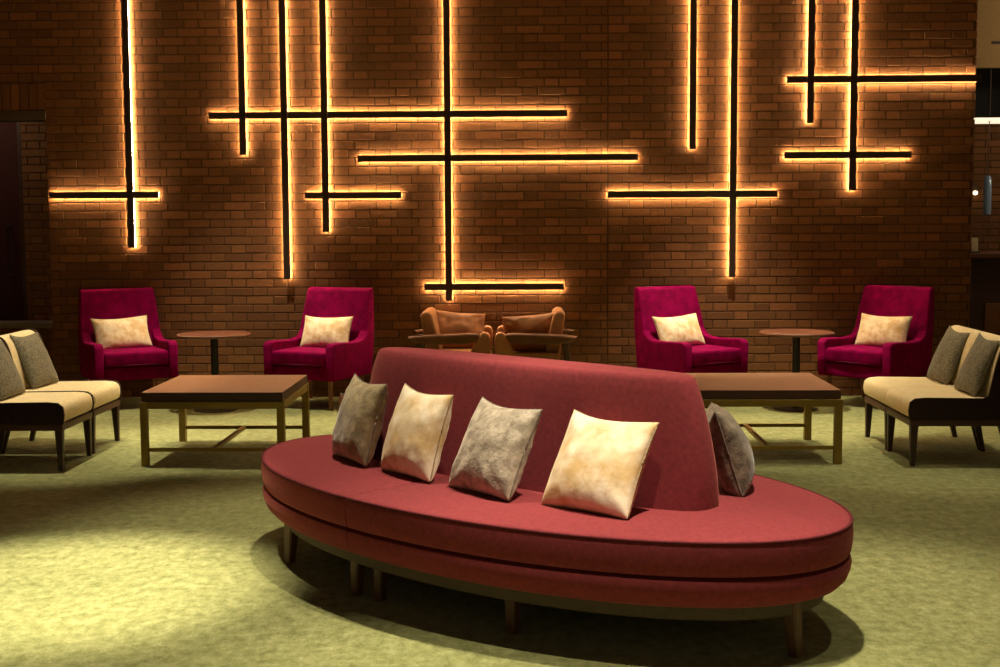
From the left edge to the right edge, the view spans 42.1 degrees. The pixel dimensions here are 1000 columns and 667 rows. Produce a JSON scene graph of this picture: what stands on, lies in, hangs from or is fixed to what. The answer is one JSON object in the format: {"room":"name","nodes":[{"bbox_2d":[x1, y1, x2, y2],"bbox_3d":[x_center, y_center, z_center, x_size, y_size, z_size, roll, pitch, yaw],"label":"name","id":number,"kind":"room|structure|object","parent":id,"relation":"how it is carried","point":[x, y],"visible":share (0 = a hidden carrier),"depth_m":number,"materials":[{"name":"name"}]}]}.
{"room":"hotel lobby lounge","nodes":[
{"label":"hotel lobby lounge","id":0,"kind":"room"},
{"bbox_2d":[21,122,52,319],"bbox_3d":[-3.847,-1.141,12.046,1.071,3.200,0.191,0,5,1],"label":"wall","id":1,"kind":"structure","parent":0,"point":[33,134],"depth_m":11.97,"materials":[{"name":"brown brick"}]},
{"bbox_2d":[0,122,27,320],"bbox_3d":[-4.856,-1.038,12.079,0.950,3.000,0.152,0,5,1],"label":"door","id":2,"kind":"structure","parent":1,"relation":"in","point":[13,284],"depth_m":12.06,"materials":[{"name":"brown wood"}]},
{"bbox_2d":[0,0,977,396],"bbox_3d":[-1.403,-1.464,11.013,10.670,4.001,0.227,0,5,1],"label":"wall","id":3,"kind":"structure","parent":0,"point":[209,248],"depth_m":10.87,"materials":[{"name":"brown brick"}]},
{"bbox_2d":[0,111,45,121],"bbox_3d":[-5.275,-1.837,11.070,2.925,0.074,0.242,0,5,1],"label":"trim","id":4,"kind":"structure","parent":3,"relation":"attached to","point":[5,116],"depth_m":10.92,"materials":[{"name":"metal"}]},
{"bbox_2d":[49,191,158,198],"bbox_3d":[-3.331,-1.166,10.950,0.926,0.056,0.046,0,5,1],"label":"wall bar","id":5,"kind":"object","parent":3,"relation":"attached to","point":[137,194],"visible":1,"depth_m":10.93,"materials":[{"name":"brown metal"}]},
{"bbox_2d":[121,0,135,247],"bbox_3d":[-3.107,-1.881,10.873,0.056,2.326,0.062,0,5,1],"label":"wall bar","id":6,"kind":"object","parent":3,"relation":"attached to","point":[124,3],"visible":1,"depth_m":10.86,"materials":[{"name":"brown metal"}]},
{"bbox_2d":[236,0,246,154],"bbox_3d":[-2.149,-2.268,10.816,0.056,1.556,0.062,0,5,1],"label":"wall bar","id":7,"kind":"object","parent":3,"relation":"attached to","point":[239,3],"visible":1,"depth_m":10.80,"materials":[{"name":"brown metal"}]},
{"bbox_2d":[278,0,290,278],"bbox_3d":[-1.798,-1.750,10.854,0.056,2.597,0.062,0,5,1],"label":"wall bar","id":8,"kind":"object","parent":3,"relation":"attached to","point":[281,3],"visible":1,"depth_m":10.83,"materials":[{"name":"brown metal"}]},
{"bbox_2d":[319,0,329,231],"bbox_3d":[-1.463,-1.949,10.828,0.056,2.200,0.062,0,5,1],"label":"wall bar","id":9,"kind":"object","parent":3,"relation":"attached to","point":[322,3],"visible":1,"depth_m":10.81,"materials":[{"name":"brown metal"}]},
{"bbox_2d":[304,192,400,198],"bbox_3d":[-1.231,-1.159,10.900,0.812,0.056,0.046,0,5,1],"label":"wall bar","id":10,"kind":"object","parent":3,"relation":"attached to","point":[308,195],"visible":1,"depth_m":10.88,"materials":[{"name":"brown metal"}]},
{"bbox_2d":[208,110,566,118],"bbox_3d":[-0.937,-1.824,10.834,2.994,0.056,0.046,0,5,1],"label":"wall bar","id":11,"kind":"object","parent":3,"relation":"attached to","point":[461,113],"visible":1,"depth_m":10.81,"materials":[{"name":"brown metal"}]},
{"bbox_2d":[443,0,451,300],"bbox_3d":[-0.436,-1.662,10.829,0.056,2.783,0.062,0,5,1],"label":"wall bar","id":12,"kind":"object","parent":3,"relation":"attached to","point":[446,3],"visible":1,"depth_m":10.81,"materials":[{"name":"brown metal"}]},
{"bbox_2d":[424,283,563,289],"bbox_3d":[-0.050,-0.394,10.939,1.174,0.056,0.046,0,5,1],"label":"wall bar","id":13,"kind":"object","parent":3,"relation":"attached to","point":[464,286],"visible":1,"depth_m":10.91,"materials":[{"name":"brown metal"}]},
{"bbox_2d":[357,153,637,161],"bbox_3d":[-0.021,-1.465,10.844,2.338,0.056,0.046,0,5,1],"label":"wall bar","id":14,"kind":"object","parent":3,"relation":"attached to","point":[627,156],"visible":1,"depth_m":10.82,"materials":[{"name":"brown metal"}]},
{"bbox_2d":[608,190,777,197],"bbox_3d":[1.603,-1.161,10.832,1.410,0.056,0.046,0,5,1],"label":"wall bar","id":15,"kind":"object","parent":3,"relation":"attached to","point":[744,193],"visible":1,"depth_m":10.81,"materials":[{"name":"brown metal"}]},
{"bbox_2d":[689,0,696,148],"bbox_3d":[1.590,-2.292,10.724,0.056,1.531,0.062,0,5,1],"label":"wall bar","id":16,"kind":"object","parent":3,"relation":"attached to","point":[693,3],"visible":1,"depth_m":10.71,"materials":[{"name":"brown metal"}]},
{"bbox_2d":[729,0,737,276],"bbox_3d":[1.931,-1.763,10.763,0.056,2.595,0.062,0,5,1],"label":"wall bar","id":17,"kind":"object","parent":3,"relation":"attached to","point":[734,3],"visible":1,"depth_m":10.74,"materials":[{"name":"brown metal"}]},
{"bbox_2d":[807,0,815,122],"bbox_3d":[2.556,-2.397,10.692,0.056,1.325,0.062,0,5,1],"label":"wall bar","id":18,"kind":"object","parent":3,"relation":"attached to","point":[811,3],"visible":1,"depth_m":10.68,"materials":[{"name":"brown metal"}]},
{"bbox_2d":[784,151,911,158],"bbox_3d":[2.878,-1.479,10.773,1.045,0.056,0.046,0,5,1],"label":"wall bar","id":19,"kind":"object","parent":3,"relation":"attached to","point":[843,154],"visible":1,"depth_m":10.75,"materials":[{"name":"brown metal"}]},
{"bbox_2d":[848,0,858,190],"bbox_3d":[2.911,-2.122,10.707,0.056,1.880,0.062,0,5,1],"label":"wall bar","id":20,"kind":"object","parent":3,"relation":"attached to","point":[855,3],"visible":1,"depth_m":10.69,"materials":[{"name":"brown metal"}]},
{"bbox_2d":[787,75,981,82],"bbox_3d":[3.160,-2.096,10.712,1.591,0.056,0.046,0,5,1],"label":"wall bar","id":21,"kind":"object","parent":3,"relation":"attached to","point":[877,78],"visible":1,"depth_m":10.69,"materials":[{"name":"brown metal"}]},
{"bbox_2d":[0,396,999,666],"bbox_3d":[0.194,0.864,7.854,14.000,0.100,14.500,0,5,1],"label":"floor","id":22,"kind":"structure","parent":0,"point":[108,559],"depth_m":5.48,"materials":[{"name":"green carpet"}]},
{"bbox_2d":[0,320,54,365],"bbox_3d":[-4.704,0.193,11.778,1.660,0.600,0.280,0,5,1],"label":"wall","id":23,"kind":"structure","parent":22,"relation":"on","point":[44,328],"depth_m":11.65,"materials":[{"name":"brown brick"}]},
{"bbox_2d":[0,337,93,470],"bbox_3d":[-2.951,0.423,8.076,0.683,0.772,0.544,0,5,1],"label":"seat","id":24,"kind":"object","parent":22,"relation":"on","point":[57,411],"visible":0.87,"depth_m":7.83,"materials":[{"name":"beige fabric"}]},
{"bbox_2d":[0,340,24,400],"bbox_3d":[-3.096,0.216,8.077,0.170,0.355,0.384,0,5,1],"label":"square pillow","id":25,"kind":"object","parent":24,"relation":"on","point":[11,383],"visible":1,"depth_m":8.06,"materials":[{"name":"grey fabric"}]},
{"bbox_2d":[0,392,91,421],"bbox_3d":[-2.858,0.459,8.077,0.490,0.130,0.508,0,5,1],"label":"seat cushion","id":26,"kind":"object","parent":24,"relation":"on","point":[27,406],"depth_m":7.86,"materials":[{"name":"beige fabric"}]},
{"bbox_2d":[0,329,121,453],"bbox_3d":[-2.938,0.373,8.639,0.683,0.772,0.544,0,5,1],"label":"seat","id":27,"kind":"object","parent":22,"relation":"on","point":[106,394],"visible":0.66,"depth_m":8.58,"materials":[{"name":"beige fabric"}]},
{"bbox_2d":[9,332,58,388],"bbox_3d":[-3.082,0.167,8.629,0.171,0.355,0.387,0,5,6],"label":"square pillow","id":28,"kind":"object","parent":27,"relation":"on","point":[39,370],"visible":1,"depth_m":8.54,"materials":[{"name":"fabric"}]},
{"bbox_2d":[25,381,119,408],"bbox_3d":[-2.845,0.410,8.631,0.490,0.130,0.526,0,5,1],"label":"seat cushion","id":29,"kind":"object","parent":27,"relation":"on","point":[106,394],"depth_m":8.61,"materials":[{"name":"beige fabric"}]},
{"bbox_2d":[78,287,177,387],"bbox_3d":[-3.053,0.115,10.639,0.660,0.938,0.705,-3,6,-28],"label":"armchair","id":30,"kind":"object","parent":22,"relation":"on","point":[159,360],"visible":0.84,"depth_m":10.60,"materials":[{"name":"fabric"}]},
{"bbox_2d":[90,315,151,348],"bbox_3d":[-3.112,-0.002,10.701,0.473,0.277,0.163,-3,6,-31],"label":"pillow","id":31,"kind":"object","parent":30,"relation":"on","point":[130,332],"visible":0.88,"depth_m":10.65,"materials":[{"name":"beige fabric"}]},
{"bbox_2d":[104,346,168,367],"bbox_3d":[-3.007,0.185,10.562,0.514,0.115,0.505,-3,6,-28],"label":"seat cushion","id":32,"kind":"object","parent":30,"relation":"on","point":[152,356],"depth_m":10.37,"materials":[{"name":"fabric"}]},
{"bbox_2d":[176,330,250,412],"bbox_3d":[-2.264,0.303,10.324,0.580,0.610,0.580,0,5,1],"label":"side table","id":33,"kind":"object","parent":22,"relation":"on","point":[214,335],"visible":0.82,"depth_m":10.28,"materials":[{"name":"red wood"}]},
{"bbox_2d":[139,375,309,465],"bbox_3d":[-1.749,0.548,8.400,0.888,0.457,0.914,0,5,1],"label":"coffee table","id":34,"kind":"object","parent":22,"relation":"on","point":[182,392],"visible":0.91,"depth_m":7.99,"materials":[{"name":"brown wood"}]},
{"bbox_2d":[263,287,373,410],"bbox_3d":[-1.461,0.110,10.601,0.660,0.938,0.705,2,6,24],"label":"armchair","id":35,"kind":"object","parent":22,"relation":"on","point":[331,363],"visible":0.83,"depth_m":10.56,"materials":[{"name":"fabric"}]},
{"bbox_2d":[271,346,325,366],"bbox_3d":[-1.500,0.180,10.520,0.514,0.115,0.505,2,6,24],"label":"seat cushion","id":36,"kind":"object","parent":35,"relation":"on","point":[281,356],"depth_m":10.32,"materials":[{"name":"fabric"}]},
{"bbox_2d":[300,315,353,346],"bbox_3d":[-1.429,-0.008,10.676,0.476,0.270,0.169,2,6,26],"label":"pillow","id":37,"kind":"object","parent":35,"relation":"on","point":[318,332],"visible":0.88,"depth_m":10.62,"materials":[{"name":"beige fabric"}]},
{"bbox_2d":[408,307,492,353],"bbox_3d":[-0.391,0.193,10.490,0.652,0.781,0.710,0,5,1],"label":"leather armchair","id":38,"kind":"object","parent":22,"relation":"on","point":[442,330],"visible":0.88,"depth_m":10.31,"materials":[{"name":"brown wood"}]},
{"bbox_2d":[435,310,485,347],"bbox_3d":[-0.347,-0.038,10.606,0.460,0.330,0.190,0,5,1],"label":"cushion","id":39,"kind":"object","parent":38,"relation":"on","point":[448,322],"depth_m":10.56,"materials":[{"name":"beige leather"}]},
{"bbox_2d":[442,348,491,353],"bbox_3d":[-0.294,0.205,10.489,0.450,0.155,0.500,0,5,1],"label":"seat cushion","id":40,"kind":"object","parent":38,"relation":"on","point":[452,349],"depth_m":10.48,"materials":[{"name":"beige leather"}]},
{"bbox_2d":[495,307,576,360],"bbox_3d":[0.292,0.191,10.473,0.652,0.781,0.710,0,5,1],"label":"leather armchair","id":41,"kind":"object","parent":22,"relation":"on","point":[542,336],"visible":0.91,"depth_m":10.18,"materials":[{"name":"brown wood"}]},
{"bbox_2d":[502,312,553,350],"bbox_3d":[0.246,-0.016,10.319,0.460,0.330,0.190,0,5,1],"label":"cushion","id":42,"kind":"object","parent":41,"relation":"on","point":[540,323],"depth_m":10.24,"materials":[{"name":"beige leather"}]},
{"bbox_2d":[515,351,545,351],"bbox_3d":[0.196,0.204,10.477,0.450,0.155,0.500,0,5,1],"label":"seat cushion","id":43,"kind":"object","parent":41,"relation":"on","point":[515,351],"depth_m":10.29,"materials":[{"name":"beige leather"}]},
{"bbox_2d":[261,347,853,657],"bbox_3d":[0.088,0.568,5.370,2.888,0.925,1.542,4,7,43],"label":"sofa","id":44,"kind":"object","parent":22,"relation":"on","point":[687,547],"visible":0.75,"depth_m":4.72,"materials":[{"name":"red fabric"}]},
{"bbox_2d":[262,484,352,552],"bbox_3d":[-0.350,0.739,5.800,1.667,0.119,1.512,4,7,43],"label":"cushion","id":45,"kind":"object","parent":44,"relation":"on","point":[336,535],"depth_m":5.21,"materials":[{"name":"red fabric"}]},
{"bbox_2d":[339,393,343,407],"bbox_3d":[-0.663,0.401,6.194,0.159,0.242,0.254,-4,6,-39],"label":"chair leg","id":46,"kind":"object","parent":44,"relation":"on","point":[341,394],"visible":0.02,"depth_m":6.22,"materials":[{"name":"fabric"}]},
{"bbox_2d":[261,435,445,526],"bbox_3d":[-0.352,0.615,5.790,1.671,0.127,1.520,4,7,43],"label":"seat cushion","id":47,"kind":"object","parent":44,"relation":"on","point":[303,477],"depth_m":5.22,"materials":[{"name":"red fabric"}]},
{"bbox_2d":[332,374,387,466],"bbox_3d":[-0.622,0.381,5.711,0.186,0.365,0.404,-3,6,-27],"label":"square pillow","id":48,"kind":"object","parent":44,"relation":"on","point":[357,429],"visible":1,"depth_m":5.58,"materials":[{"name":"beige fabric"}]},
{"bbox_2d":[381,383,453,482],"bbox_3d":[-0.351,0.410,5.376,0.189,0.363,0.404,-4,6,-34],"label":"square pillow","id":49,"kind":"object","parent":44,"relation":"on","point":[418,427],"visible":1,"depth_m":5.27,"materials":[{"name":"beige fabric"}]},
{"bbox_2d":[449,397,542,500],"bbox_3d":[-0.025,0.446,5.037,0.219,0.347,0.408,-4,6,-37],"label":"square pillow","id":50,"kind":"object","parent":44,"relation":"on","point":[491,459],"visible":1,"depth_m":4.94,"materials":[{"name":"grey fabric"}]},
{"bbox_2d":[345,475,853,577],"bbox_3d":[0.530,0.683,4.964,1.671,0.127,1.520,4,7,43],"label":"seat cushion","id":51,"kind":"object","parent":44,"relation":"on","point":[779,529],"depth_m":4.51,"materials":[{"name":"red fabric"}]},
{"bbox_2d":[347,529,851,607],"bbox_3d":[0.529,0.806,4.976,1.667,0.119,1.512,4,7,43],"label":"cushion","id":52,"kind":"object","parent":44,"relation":"on","point":[560,582],"depth_m":4.40,"materials":[{"name":"red fabric"}]},
{"bbox_2d":[541,409,658,519],"bbox_3d":[0.358,0.474,4.744,0.408,0.338,0.233,4,7,42],"label":"square pillow","id":53,"kind":"object","parent":44,"relation":"on","point":[599,465],"visible":1,"depth_m":4.67,"materials":[{"name":"beige fabric"}]},
{"bbox_2d":[706,402,754,496],"bbox_3d":[0.892,0.444,5.093,0.205,0.333,0.364,1,5,9],"label":"square pillow","id":54,"kind":"object","parent":44,"relation":"on","point":[734,458],"visible":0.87,"depth_m":4.94,"materials":[{"name":"grey fabric"}]},
{"bbox_2d":[634,285,748,372],"bbox_3d":[1.536,0.099,10.548,0.660,0.938,0.705,-3,6,-31],"label":"armchair","id":55,"kind":"object","parent":22,"relation":"on","point":[718,354],"visible":0.73,"depth_m":10.51,"materials":[{"name":"fabric"}]},
{"bbox_2d":[652,313,704,345],"bbox_3d":[1.464,-0.017,10.602,0.477,0.277,0.164,-3,6,-32],"label":"pillow","id":56,"kind":"object","parent":55,"relation":"on","point":[685,328],"visible":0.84,"depth_m":10.54,"materials":[{"name":"beige fabric"}]},
{"bbox_2d":[691,344,740,365],"bbox_3d":[1.586,0.169,10.473,0.514,0.115,0.505,-3,6,-31],"label":"seat cushion","id":57,"kind":"object","parent":55,"relation":"on","point":[707,354],"depth_m":10.29,"materials":[{"name":"fabric"}]},
{"bbox_2d":[685,373,842,463],"bbox_3d":[1.651,0.533,8.372,0.888,0.457,0.914,0,5,1],"label":"coffee table","id":58,"kind":"object","parent":22,"relation":"on","point":[806,390],"visible":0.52,"depth_m":7.94,"materials":[{"name":"brown wood"}]},
{"bbox_2d":[759,329,834,411],"bbox_3d":[2.325,0.289,10.212,0.580,0.610,0.580,0,5,1],"label":"side table","id":59,"kind":"object","parent":22,"relation":"on","point":[796,334],"visible":0.84,"depth_m":10.17,"materials":[{"name":"black metal"}]},
{"bbox_2d":[817,285,933,397],"bbox_3d":[3.027,0.099,10.451,0.705,0.938,0.660,-5,7,-42],"label":"armchair","id":60,"kind":"object","parent":22,"relation":"on","point":[837,356],"visible":0.82,"depth_m":10.38,"materials":[{"name":"fabric"}]},
{"bbox_2d":[826,344,882,365],"bbox_3d":[2.958,0.168,10.393,0.505,0.115,0.514,-5,7,-42],"label":"seat cushion","id":61,"kind":"object","parent":60,"relation":"on","point":[836,354],"depth_m":10.26,"materials":[{"name":"fabric"}]},
{"bbox_2d":[855,313,912,345],"bbox_3d":[3.091,-0.020,10.503,0.162,0.269,0.465,-5,7,-44],"label":"pillow","id":62,"kind":"object","parent":60,"relation":"on","point":[873,330],"visible":0.91,"depth_m":10.45,"materials":[{"name":"beige fabric"}]},
{"bbox_2d":[863,325,982,449],"bbox_3d":[2.813,0.348,8.614,0.672,0.766,0.544,0,5,1],"label":"seat","id":63,"kind":"object","parent":22,"relation":"on","point":[876,388],"visible":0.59,"depth_m":8.56,"materials":[{"name":"beige fabric"}]},
{"bbox_2d":[863,377,953,404],"bbox_3d":[2.722,0.382,8.619,0.490,0.130,0.544,0,5,1],"label":"seat cushion","id":64,"kind":"object","parent":63,"relation":"on","point":[876,388],"depth_m":8.60,"materials":[{"name":"beige fabric"}]},
{"bbox_2d":[926,325,969,384],"bbox_3d":[2.957,0.138,8.599,0.171,0.355,0.385,0,5,0],"label":"square pillow","id":65,"kind":"object","parent":63,"relation":"on","point":[946,358],"visible":1,"depth_m":8.50,"materials":[{"name":"fabric"}]},
{"bbox_2d":[885,332,999,465],"bbox_3d":[2.802,0.394,8.066,0.683,0.772,0.544,0,5,1],"label":"seat","id":66,"kind":"object","parent":22,"relation":"on","point":[916,407],"visible":0.88,"depth_m":7.81,"materials":[{"name":"beige fabric"}]},
{"bbox_2d":[885,387,984,416],"bbox_3d":[2.709,0.429,8.080,0.490,0.130,0.526,0,5,1],"label":"seat cushion","id":67,"kind":"object","parent":66,"relation":"on","point":[901,401],"depth_m":7.81,"materials":[{"name":"beige fabric"}]},
{"bbox_2d":[954,332,999,395],"bbox_3d":[2.944,0.188,8.039,0.173,0.355,0.389,0,5,3],"label":"square pillow","id":68,"kind":"object","parent":66,"relation":"on","point":[973,372],"visible":1,"depth_m":7.94,"materials":[{"name":"fabric"}]},
{"bbox_2d":[968,252,999,335],"bbox_3d":[5.173,-0.182,12.221,1.850,1.165,0.580,0,5,1],"label":"counter","id":69,"kind":"object","parent":22,"relation":"on","point":[984,316],"depth_m":12.05,"materials":[{"name":"red wood"}]},
{"bbox_2d":[971,238,979,252],"bbox_3d":[4.391,-0.815,12.024,0.080,0.140,0.061,0,5,1],"label":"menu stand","id":70,"kind":"object","parent":69,"relation":"on","point":[974,249],"visible":0.73,"depth_m":12.02,"materials":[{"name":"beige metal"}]},
{"bbox_2d":[971,252,999,257],"bbox_3d":[5.170,-0.740,12.172,1.850,0.045,0.580,0,5,1],"label":"countertop","id":71,"kind":"structure","parent":69,"relation":"on","point":[982,254],"depth_m":11.90,"materials":[{"name":"red wood"}]},
{"bbox_2d":[970,124,999,251],"bbox_3d":[5.534,-1.752,13.870,3.601,4.001,0.201,0,5,1],"label":"wall","id":72,"kind":"structure","parent":0,"point":[986,228],"depth_m":13.80,"materials":[{"name":"brown brick"}]},
{"bbox_2d":[972,185,978,194],"bbox_3d":[5.032,-1.520,13.771,0.080,0.100,0.069,0,5,1],"label":"wall lamp","id":73,"kind":"object","parent":72,"relation":"attached to","point":[975,188],"visible":0.71,"depth_m":13.77,"materials":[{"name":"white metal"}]},
{"bbox_2d":[975,0,999,68],"bbox_3d":[5.720,-3.048,12.447,3.150,1.150,1.600,0,5,1],"label":"wall","id":74,"kind":"structure","parent":0,"point":[988,20],"depth_m":11.71,"materials":[{"name":"beige paint"}]},
{"bbox_2d":[974,68,999,123],"bbox_3d":[5.228,-2.196,12.028,1.820,0.462,0.508,0,5,1],"label":"upper cabinet","id":75,"kind":"object","parent":74,"relation":"attached to","point":[987,94],"visible":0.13,"depth_m":11.80,"materials":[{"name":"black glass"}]},
{"bbox_2d":[983,121,991,214],"bbox_3d":[4.509,-1.527,12.008,0.072,0.860,0.072,0,5,1],"label":"pendant lamp","id":76,"kind":"object","parent":75,"relation":"hanging from","point":[987,189],"visible":1,"depth_m":12.00,"materials":[{"name":"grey metal"}]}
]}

